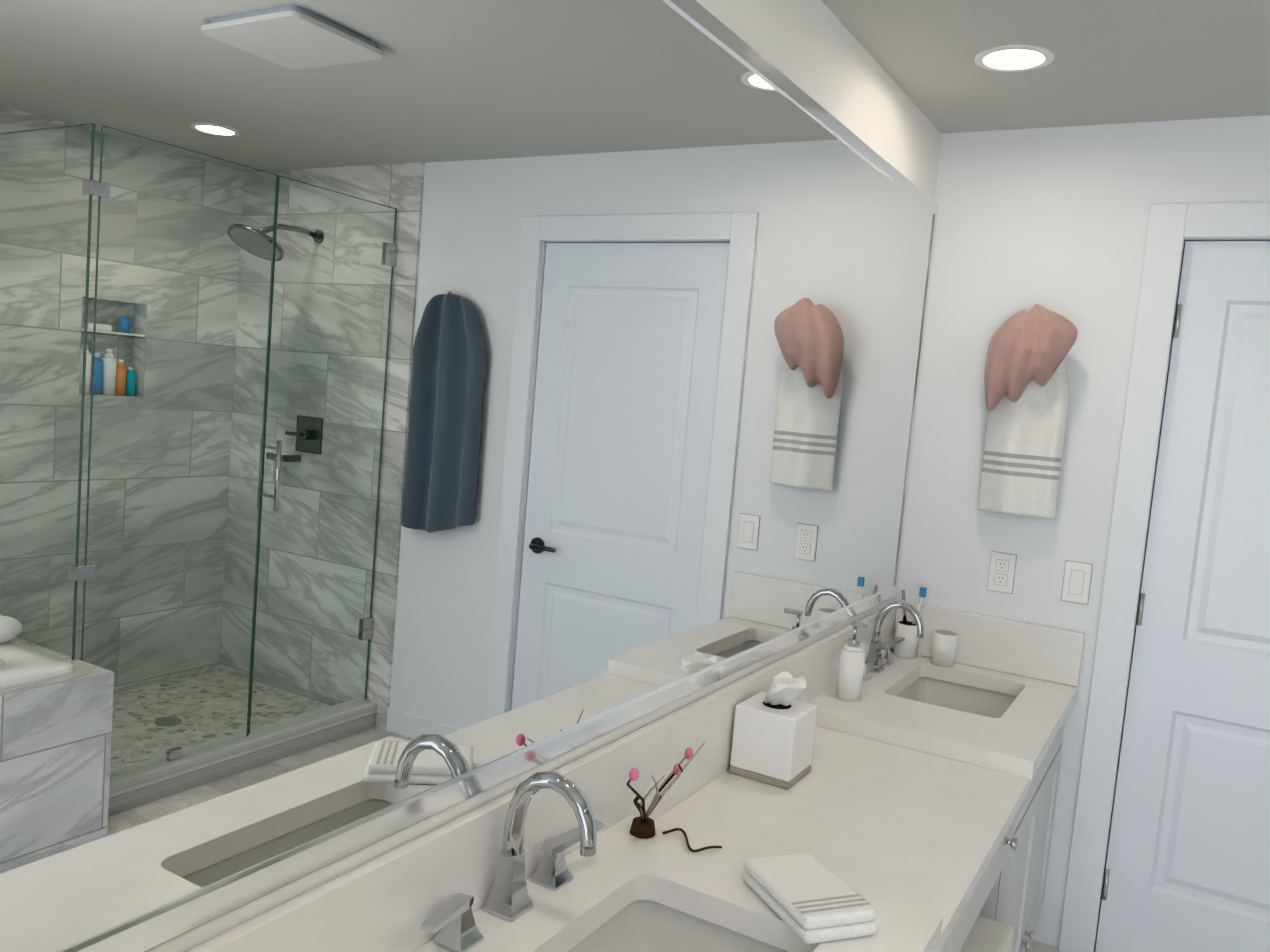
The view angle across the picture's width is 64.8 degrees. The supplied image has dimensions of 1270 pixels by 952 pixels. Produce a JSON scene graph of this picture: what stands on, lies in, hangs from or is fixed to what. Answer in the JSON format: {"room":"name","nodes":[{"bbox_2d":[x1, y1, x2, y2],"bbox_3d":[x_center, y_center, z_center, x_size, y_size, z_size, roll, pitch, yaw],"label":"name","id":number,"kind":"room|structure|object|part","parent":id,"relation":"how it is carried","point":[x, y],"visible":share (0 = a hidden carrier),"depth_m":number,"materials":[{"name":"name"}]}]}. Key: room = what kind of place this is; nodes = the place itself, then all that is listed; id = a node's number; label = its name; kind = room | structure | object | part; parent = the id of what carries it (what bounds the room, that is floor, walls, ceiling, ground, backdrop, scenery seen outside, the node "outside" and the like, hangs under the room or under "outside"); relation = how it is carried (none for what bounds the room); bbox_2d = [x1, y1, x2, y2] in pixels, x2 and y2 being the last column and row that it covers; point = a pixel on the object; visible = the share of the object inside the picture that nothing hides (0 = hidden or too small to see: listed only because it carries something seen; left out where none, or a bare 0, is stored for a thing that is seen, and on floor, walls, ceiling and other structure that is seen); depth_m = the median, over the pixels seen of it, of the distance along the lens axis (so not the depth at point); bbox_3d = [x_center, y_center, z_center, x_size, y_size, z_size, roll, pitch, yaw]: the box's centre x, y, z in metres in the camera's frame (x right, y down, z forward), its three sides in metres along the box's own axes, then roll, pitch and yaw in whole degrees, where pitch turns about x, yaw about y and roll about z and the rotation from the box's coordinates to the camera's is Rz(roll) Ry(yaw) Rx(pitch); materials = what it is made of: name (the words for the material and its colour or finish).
{"room":"bathroom","nodes":[
{"label":"bathroom","id":0,"kind":"room"},
{"bbox_2d":[147,0,941,951],"bbox_3d":[-0.019,0.175,1.807,0.140,2.355,3.386,8,5,30],"label":"wall","id":1,"kind":"structure","parent":0,"point":[815,50],"depth_m":2.08,"materials":[{"name":"white paint"}]},
{"bbox_2d":[0,0,938,951],"bbox_3d":[0.098,-0.179,1.770,0.014,1.205,3.024,8,5,30],"label":"mirror","id":2,"kind":"object","parent":1,"relation":"attached to","point":[412,412],"visible":1,"depth_m":1.15,"materials":[{"name":"white mirror"}]},
{"bbox_2d":[1025,940,1060,951],"bbox_3d":[0.979,1.630,0.425,3.564,0.140,4.846,8,5,30],"label":"floor","id":3,"kind":"structure","parent":0,"point":[1037,946],"depth_m":2.91,"materials":[{"name":"tile"}]},
{"bbox_2d":[185,600,1084,951],"bbox_3d":[0.223,0.922,1.690,0.556,0.930,3.100,8,5,30],"label":"bathroom vanity","id":4,"kind":"object","parent":3,"relation":"on","point":[915,806],"visible":0.96,"depth_m":1.81,"materials":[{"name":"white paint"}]},
{"bbox_2d":[420,772,603,951],"bbox_3d":[-0.122,0.502,1.354,0.157,0.212,0.392,8,5,30],"label":"faucet","id":5,"kind":"object","parent":4,"relation":"on","point":[509,900],"visible":0.98,"depth_m":1.36,"materials":[{"name":"silver metal"}]},
{"bbox_2d":[626,742,721,851],"bbox_3d":[0.056,0.522,1.615,0.153,0.158,0.220,8,5,30],"label":"decor","id":6,"kind":"object","parent":4,"relation":"on","point":[643,825],"visible":1,"depth_m":1.65,"materials":[{"name":"brown metal"}]},
{"bbox_2d":[729,671,816,788],"bbox_3d":[0.293,0.519,2.091,0.132,0.206,0.132,8,5,30],"label":"tissue box","id":7,"kind":"object","parent":4,"relation":"on","point":[773,734],"visible":0.98,"depth_m":2.05,"materials":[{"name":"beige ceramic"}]},
{"bbox_2d":[743,852,877,943],"bbox_3d":[0.253,0.612,1.463,0.120,0.037,0.190,3,5,-22],"label":"folded towel","id":8,"kind":"object","parent":4,"relation":"on","point":[807,898],"visible":1,"depth_m":1.43,"materials":[{"name":"white fabric"}]},
{"bbox_2d":[836,621,871,700],"bbox_3d":[0.556,0.467,2.544,0.071,0.198,0.062,8,5,30],"label":"soap dispenser","id":9,"kind":"object","parent":4,"relation":"on","point":[851,669],"visible":1,"depth_m":2.52,"materials":[{"name":"white ceramic"}]},
{"bbox_2d":[863,600,924,680],"bbox_3d":[0.732,0.453,2.812,0.157,0.212,0.392,8,5,30],"label":"faucet","id":10,"kind":"object","parent":4,"relation":"on","point":[878,657],"visible":0.92,"depth_m":2.82,"materials":[{"name":"silver metal"}]},
{"bbox_2d":[894,587,926,658],"bbox_3d":[0.835,0.441,3.041,0.074,0.215,0.068,8,5,30],"label":"toothbrush cup","id":11,"kind":"object","parent":4,"relation":"on","point":[907,647],"visible":0.81,"depth_m":3.02,"materials":[{"name":"white ceramic"}]},
{"bbox_2d":[931,630,958,666],"bbox_3d":[0.921,0.513,2.981,0.072,0.096,0.072,8,5,30],"label":"tumbler","id":12,"kind":"object","parent":4,"relation":"on","point":[944,645],"visible":0.98,"depth_m":2.95,"materials":[{"name":"white ceramic"}]},
{"bbox_2d":[960,916,1013,951],"bbox_3d":[0.428,1.137,1.888,0.415,0.504,0.573,8,5,30],"label":"stool","id":13,"kind":"object","parent":3,"relation":"on","point":[987,935],"visible":0.04,"depth_m":1.96,"materials":[{"name":"fabric"}]},
{"bbox_2d":[821,0,1269,133],"bbox_3d":[1.187,-0.848,0.220,3.564,0.140,4.846,8,5,30],"label":"ceiling","id":14,"kind":"structure","parent":0,"point":[1123,61],"depth_m":2.31,"materials":[{"name":"grey paint"}]},
{"bbox_2d":[974,45,1053,71],"bbox_3d":[0.887,-0.976,2.343,0.176,0.004,0.176,8,5,30],"label":"recessed light","id":15,"kind":"object","parent":14,"relation":"in","point":[1012,58],"visible":1,"depth_m":2.34,"materials":[{"name":"white plastic"}]},
{"bbox_2d":[892,115,1269,947],"bbox_3d":[2.374,0.332,2.652,3.164,2.405,0.760,8,5,30],"label":"wall","id":16,"kind":"structure","parent":0,"point":[1054,219],"depth_m":2.89,"materials":[{"name":"white paint"}]},
{"bbox_2d":[987,551,1016,593],"bbox_3d":[1.084,0.286,2.960,0.073,0.118,0.007,8,5,30],"label":"outlet","id":17,"kind":"object","parent":16,"relation":"attached to","point":[1001,575],"visible":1,"depth_m":2.96,"materials":[{"name":"grey plastic"}]},
{"bbox_2d":[978,304,1077,518],"bbox_3d":[1.103,-0.184,2.839,0.235,0.596,0.171,8,5,30],"label":"hanging towels","id":18,"kind":"object","parent":16,"relation":"attached to","point":[1026,388],"visible":1,"depth_m":2.83,"materials":[{"name":"white fabric"}]},
{"bbox_2d":[1061,560,1092,604],"bbox_3d":[1.260,0.304,2.857,0.073,0.118,0.009,8,5,30],"label":"light switch","id":19,"kind":"object","parent":16,"relation":"attached to","point":[1077,577],"visible":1,"depth_m":2.85,"materials":[{"name":"white plastic"}]},
{"bbox_2d":[1058,202,1269,951],"bbox_3d":[1.764,0.370,2.628,0.968,2.130,0.139,8,5,30],"label":"door frame","id":20,"kind":"structure","parent":16,"relation":"attached to","point":[1172,229],"depth_m":2.77,"materials":[{"name":"white paint"}]},
{"bbox_2d":[1095,241,1269,951],"bbox_3d":[1.754,0.411,2.620,0.780,2.024,0.050,8,5,30],"label":"door leaf","id":21,"kind":"structure","parent":16,"relation":"in","point":[1188,862],"depth_m":2.72,"materials":[{"name":"white paint"}]},
{"bbox_3d":[1.414,0.372,2.796,0.011,1.690,0.012,8,5,30],"label":"door hinges","id":22,"kind":"part","parent":21,"relation":"part of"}
]}

